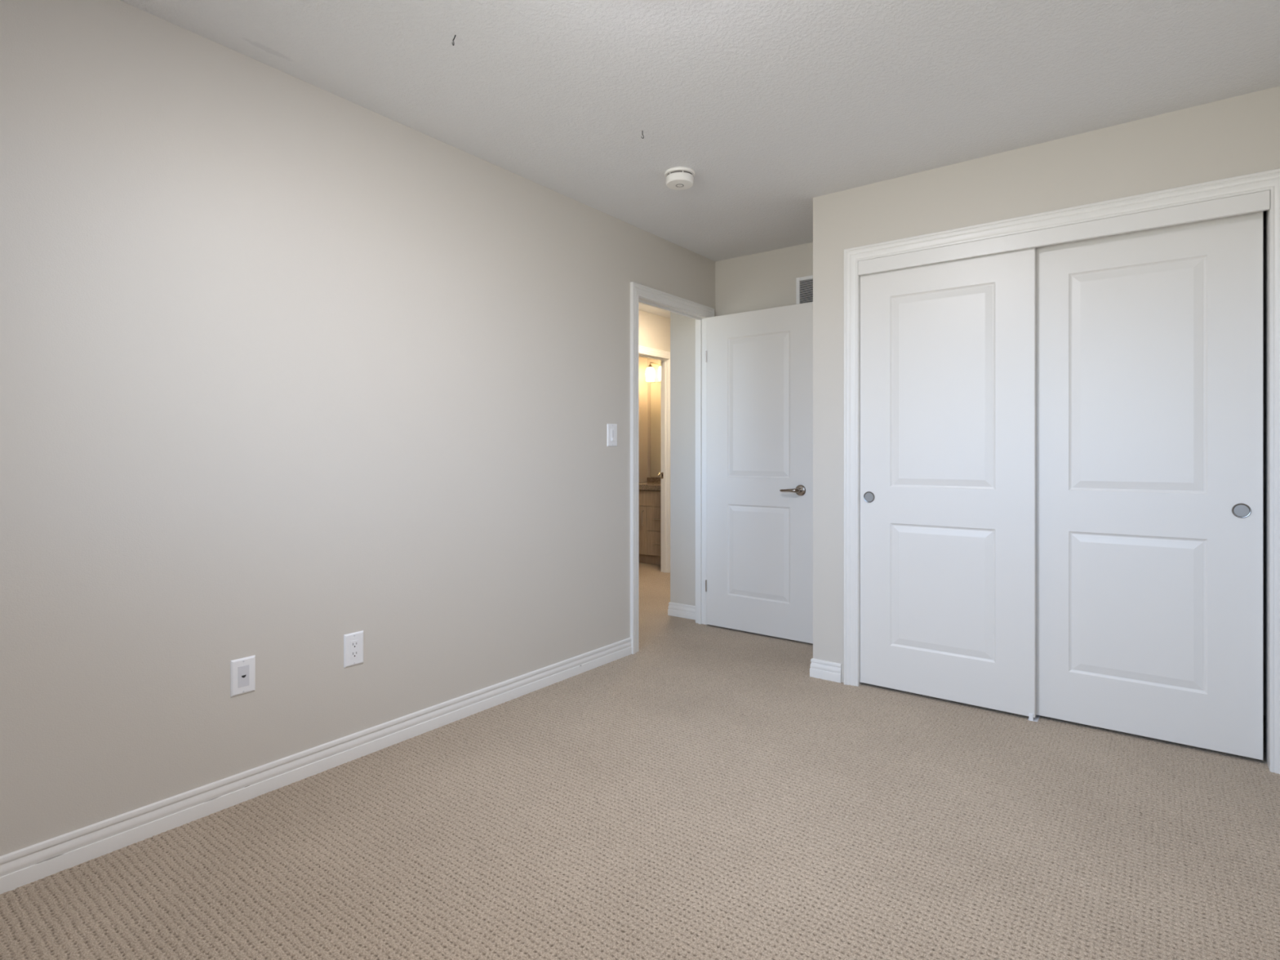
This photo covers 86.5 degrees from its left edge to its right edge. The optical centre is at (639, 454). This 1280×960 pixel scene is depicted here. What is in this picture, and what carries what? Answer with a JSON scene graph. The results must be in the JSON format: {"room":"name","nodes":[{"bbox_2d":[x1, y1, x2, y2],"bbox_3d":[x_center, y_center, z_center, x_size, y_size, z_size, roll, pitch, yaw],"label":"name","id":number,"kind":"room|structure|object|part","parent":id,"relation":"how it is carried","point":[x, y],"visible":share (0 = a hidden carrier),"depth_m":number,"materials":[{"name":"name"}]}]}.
{"room":"empty bedroom","nodes":[
{"label":"empty bedroom","id":0,"kind":"room"},
{"bbox_2d":[0,0,715,856],"bbox_3d":[-0.788,-0.090,2.973,0.085,2.440,4.190,0,0,37],"label":"wall","id":1,"kind":"structure","parent":0,"point":[290,366],"depth_m":2.26,"materials":[{"name":"beige paint"}]},
{"bbox_2d":[230,655,255,697],"bbox_3d":[-1.296,0.724,2.225,0.007,0.118,0.076,0,0,37],"label":"phone jack","id":2,"kind":"object","parent":1,"relation":"attached to","point":[242,670],"visible":1,"depth_m":2.22,"materials":[{"name":"white plastic"}]},
{"bbox_2d":[0,637,631,894],"bbox_3d":[-1.031,1.087,2.571,0.012,0.098,3.254,0,0,37],"label":"baseboard","id":3,"kind":"structure","parent":1,"relation":"attached to","point":[20,868],"depth_m":2.26,"materials":[{"name":"white paint"}]},
{"bbox_2d":[343,631,363,667],"bbox_3d":[-1.063,0.724,2.533,0.007,0.122,0.078,0,0,37],"label":"power outlet","id":4,"kind":"object","parent":1,"relation":"attached to","point":[353,642],"visible":1,"depth_m":2.53,"materials":[{"name":"white plastic"}]},
{"bbox_2d":[350,639,359,659],"bbox_3d":[-1.061,0.724,2.532,0.002,0.067,0.033,0,0,37],"label":"receptacle","id":5,"kind":"object","parent":4,"relation":"attached to","point":[354,643],"depth_m":2.53,"materials":[{"name":"white plastic"}]},
{"bbox_2d":[607,423,617,446],"bbox_3d":[-0.149,-0.107,3.736,0.014,0.124,0.084,0,0,37],"label":"light switch","id":6,"kind":"object","parent":1,"relation":"attached to","point":[611,428],"visible":1,"depth_m":3.73,"materials":[{"name":"white plastic"}]},
{"bbox_2d":[630,281,714,653],"bbox_3d":[0.223,0.077,4.221,0.020,2.117,0.896,0,0,37],"label":"trim","id":7,"kind":"structure","parent":1,"relation":"attached to","point":[637,290],"depth_m":3.89,"materials":[{"name":"white paint"}]},
{"bbox_2d":[638,296,706,624],"bbox_3d":[0.181,0.105,4.252,0.086,2.061,0.780,0,0,37],"label":"trim","id":8,"kind":"structure","parent":1,"relation":"attached to","point":[700,321],"depth_m":4.54,"materials":[{"name":"white paint"}]},
{"bbox_2d":[705,302,813,644],"bbox_3d":[0.723,0.107,4.240,0.766,2.022,0.104,0,0,39],"label":"door","id":9,"kind":"structure","parent":1,"relation":"in","point":[759,580],"depth_m":4.24,"materials":[{"name":"white paint"}]},
{"bbox_3d":[0.900,0.213,4.073,0.122,0.026,0.062,0,0,39],"label":"lever handle","id":10,"kind":"part","parent":9,"relation":"part of","materials":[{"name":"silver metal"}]},
{"bbox_2d":[0,562,1279,959],"bbox_3d":[0.149,1.190,3.618,5.371,0.121,7.550,0,0,37],"label":"floor","id":11,"kind":"structure","parent":0,"point":[695,793],"depth_m":1.99,"materials":[{"name":"beige carpet"}]},
{"bbox_2d":[638,489,661,564],"bbox_3d":[0.211,0.748,7.216,0.745,0.765,0.568,0,0,37],"label":"bathroom vanity","id":12,"kind":"object","parent":11,"relation":"on","point":[649,501],"visible":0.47,"depth_m":6.99,"materials":[{"name":"brown wood"}]},
{"bbox_3d":[-0.080,0.781,7.132,0.383,0.498,0.017,0,0,37],"label":"cabinet door","id":13,"kind":"part","parent":12,"relation":"part of","materials":[{"name":"grey wood"}]},
{"bbox_2d":[638,477,661,490],"bbox_3d":[0.217,0.310,7.225,0.761,0.108,0.573,0,0,37],"label":"countertop","id":14,"kind":"structure","parent":12,"relation":"on","point":[652,483],"depth_m":7.02,"materials":[{"name":"brown stone"}]},
{"bbox_3d":[0.064,0.452,7.023,0.745,0.153,0.017,0,0,37],"label":"panel","id":15,"kind":"part","parent":12,"relation":"part of","materials":[{"name":"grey wood"}]},
{"bbox_3d":[0.219,0.906,6.906,0.358,0.248,0.017,0,0,37],"label":"drawer","id":16,"kind":"part","parent":12,"relation":"part of","materials":[{"name":"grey wood"}]},
{"bbox_3d":[0.219,0.655,6.906,0.358,0.246,0.017,0,0,37],"label":"drawer","id":17,"kind":"part","parent":12,"relation":"part of","materials":[{"name":"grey wood"}]},
{"bbox_2d":[1027,713,1039,721],"bbox_3d":[1.691,1.115,2.922,0.036,0.030,0.089,0,0,37],"label":"guide","id":18,"kind":"object","parent":11,"relation":"on","point":[1031,717],"visible":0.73,"depth_m":2.89,"materials":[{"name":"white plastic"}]},
{"bbox_2d":[638,356,647,482],"bbox_3d":[-0.726,-0.090,6.695,0.100,2.440,2.800,0,0,37],"label":"wall","id":19,"kind":"structure","parent":0,"point":[642,362],"depth_m":7.61,"materials":[{"name":"beige paint"}]},
{"bbox_2d":[638,309,670,351],"bbox_3d":[-0.480,-0.090,5.600,0.085,2.440,4.750,0,0,37],"label":"wall","id":20,"kind":"structure","parent":0,"point":[654,330],"depth_m":6.34,"materials":[{"name":"beige paint"}]},
{"bbox_2d":[638,345,670,573],"bbox_3d":[0.006,0.102,6.242,0.085,2.055,0.790,0,0,37],"label":"trim","id":21,"kind":"structure","parent":20,"relation":"attached to","point":[664,362],"depth_m":6.53,"materials":[{"name":"white paint"}]},
{"bbox_2d":[647,358,661,477],"bbox_3d":[0.388,-0.090,7.533,0.865,2.440,0.120,0,0,37],"label":"wall","id":22,"kind":"structure","parent":0,"point":[655,367],"depth_m":7.67,"materials":[{"name":"beige paint"}]},
{"bbox_2d":[645,361,661,381],"bbox_3d":[0.277,-0.923,7.414,0.444,0.230,0.202,0,0,37],"label":"vanity light","id":23,"kind":"object","parent":22,"relation":"attached to","point":[650,371],"visible":0.41,"depth_m":7.44,"materials":[{"name":"white glass"}]},
{"bbox_3d":[0.112,-0.884,7.478,0.104,0.152,0.104,0,0,37],"label":"lamp shade","id":24,"kind":"part","parent":23,"relation":"part of","materials":[{"name":"white glass"}]},
{"bbox_3d":[0.248,-0.884,7.375,0.104,0.152,0.104,0,0,37],"label":"lamp shade","id":25,"kind":"part","parent":23,"relation":"part of","materials":[{"name":"white glass"}]},
{"bbox_2d":[647,477,661,482],"bbox_3d":[0.386,0.280,7.444,0.757,0.048,0.020,0,0,37],"label":"backsplash","id":26,"kind":"structure","parent":22,"relation":"attached to","point":[649,479],"depth_m":7.60,"materials":[{"name":"brown stone"}]},
{"bbox_2d":[650,382,661,477],"bbox_3d":[0.397,-0.280,7.446,0.702,1.064,0.006,0,0,37],"label":"bathroom mirror","id":27,"kind":"object","parent":22,"relation":"attached to","point":[655,387],"visible":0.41,"depth_m":7.61,"materials":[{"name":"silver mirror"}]},
{"bbox_2d":[670,311,695,605],"bbox_3d":[1.101,-0.090,5.755,0.261,2.440,2.595,0,0,37],"label":"wall","id":28,"kind":"structure","parent":0,"point":[682,328],"depth_m":4.74,"materials":[{"name":"beige paint"}]},
{"bbox_2d":[667,601,695,619],"bbox_3d":[1.054,1.087,5.719,0.254,0.098,2.508,0,0,37],"label":"baseboard","id":29,"kind":"structure","parent":28,"relation":"attached to","point":[678,610],"depth_m":4.73,"materials":[{"name":"white paint"}]},
{"bbox_2d":[120,0,1279,318],"bbox_3d":[0.149,-1.360,3.618,5.370,0.100,7.550,0,0,37],"label":"ceiling","id":30,"kind":"structure","parent":0,"point":[774,107],"depth_m":2.37,"materials":[{"name":"white paint"}]},
{"bbox_2d":[664,166,695,190],"bbox_3d":[0.185,-1.279,3.167,0.143,0.061,0.143,0,0,37],"label":"smoke detector","id":31,"kind":"object","parent":30,"relation":"attached to","point":[679,178],"visible":1,"depth_m":3.12,"materials":[{"name":"white plastic"}]},
{"bbox_3d":[0.185,-1.303,3.167,0.143,0.014,0.143,0,0,37],"label":"plate","id":32,"kind":"part","parent":31,"relation":"part of","materials":[{"name":"white plastic"}]},
{"bbox_2d":[715,210,1266,715],"bbox_3d":[1.703,-0.090,3.778,3.085,2.440,0.100,0,0,37],"label":"wall","id":33,"kind":"structure","parent":0,"point":[766,279],"depth_m":4.35,"materials":[{"name":"beige paint"}]},
{"bbox_2d":[795,275,813,304],"bbox_3d":[1.098,-1.005,4.167,0.300,0.200,0.010,0,0,37],"label":"air vent grille","id":34,"kind":"object","parent":33,"relation":"in","point":[804,286],"visible":0.27,"depth_m":4.23,"materials":[{"name":"white plastic"}]},
{"bbox_2d":[813,85,1279,682],"bbox_3d":[1.844,-0.090,3.175,1.892,2.440,0.690,0,0,37],"label":"wall","id":35,"kind":"structure","parent":0,"point":[1238,135],"depth_m":3.03,"materials":[{"name":"beige paint"}]},
{"bbox_2d":[809,657,841,683],"bbox_3d":[1.141,1.087,3.700,0.162,0.098,0.702,0,0,37],"label":"baseboard","id":36,"kind":"structure","parent":35,"relation":"attached to","point":[820,668],"depth_m":3.42,"materials":[{"name":"white paint"}]},
{"bbox_2d":[860,247,1035,717],"bbox_3d":[1.385,0.118,3.124,0.748,1.996,0.038,0,0,37],"label":"door","id":37,"kind":"structure","parent":35,"relation":"in","point":[948,349],"depth_m":3.09,"materials":[{"name":"white paint"}]},
{"bbox_3d":[1.114,0.206,3.310,0.044,0.044,0.001,0,0,37],"label":"finger pull","id":38,"kind":"part","parent":37,"relation":"part of","materials":[{"name":"silver metal"}]},
{"bbox_2d":[844,168,1279,773],"bbox_3d":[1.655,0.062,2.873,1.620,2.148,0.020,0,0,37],"label":"trim","id":39,"kind":"structure","parent":35,"relation":"attached to","point":[1261,181],"depth_m":2.80,"materials":[{"name":"white paint"}]},
{"bbox_2d":[857,190,1270,275],"bbox_3d":[1.687,-0.909,2.916,1.480,0.066,0.113,0,0,37],"label":"trim","id":40,"kind":"structure","parent":35,"relation":"attached to","point":[1260,201],"depth_m":2.77,"materials":[{"name":"white paint"}]},
{"bbox_2d":[1035,211,1262,759],"bbox_3d":[1.985,0.101,2.722,0.748,2.030,0.038,0,0,37],"label":"door","id":41,"kind":"structure","parent":35,"relation":"in","point":[1149,342],"depth_m":2.67,"materials":[{"name":"white paint"}]},
{"bbox_3d":[2.226,0.207,2.520,0.044,0.044,0.001,0,0,37],"label":"finger pull","id":42,"kind":"part","parent":41,"relation":"part of","materials":[{"name":"silver metal"}]}
]}

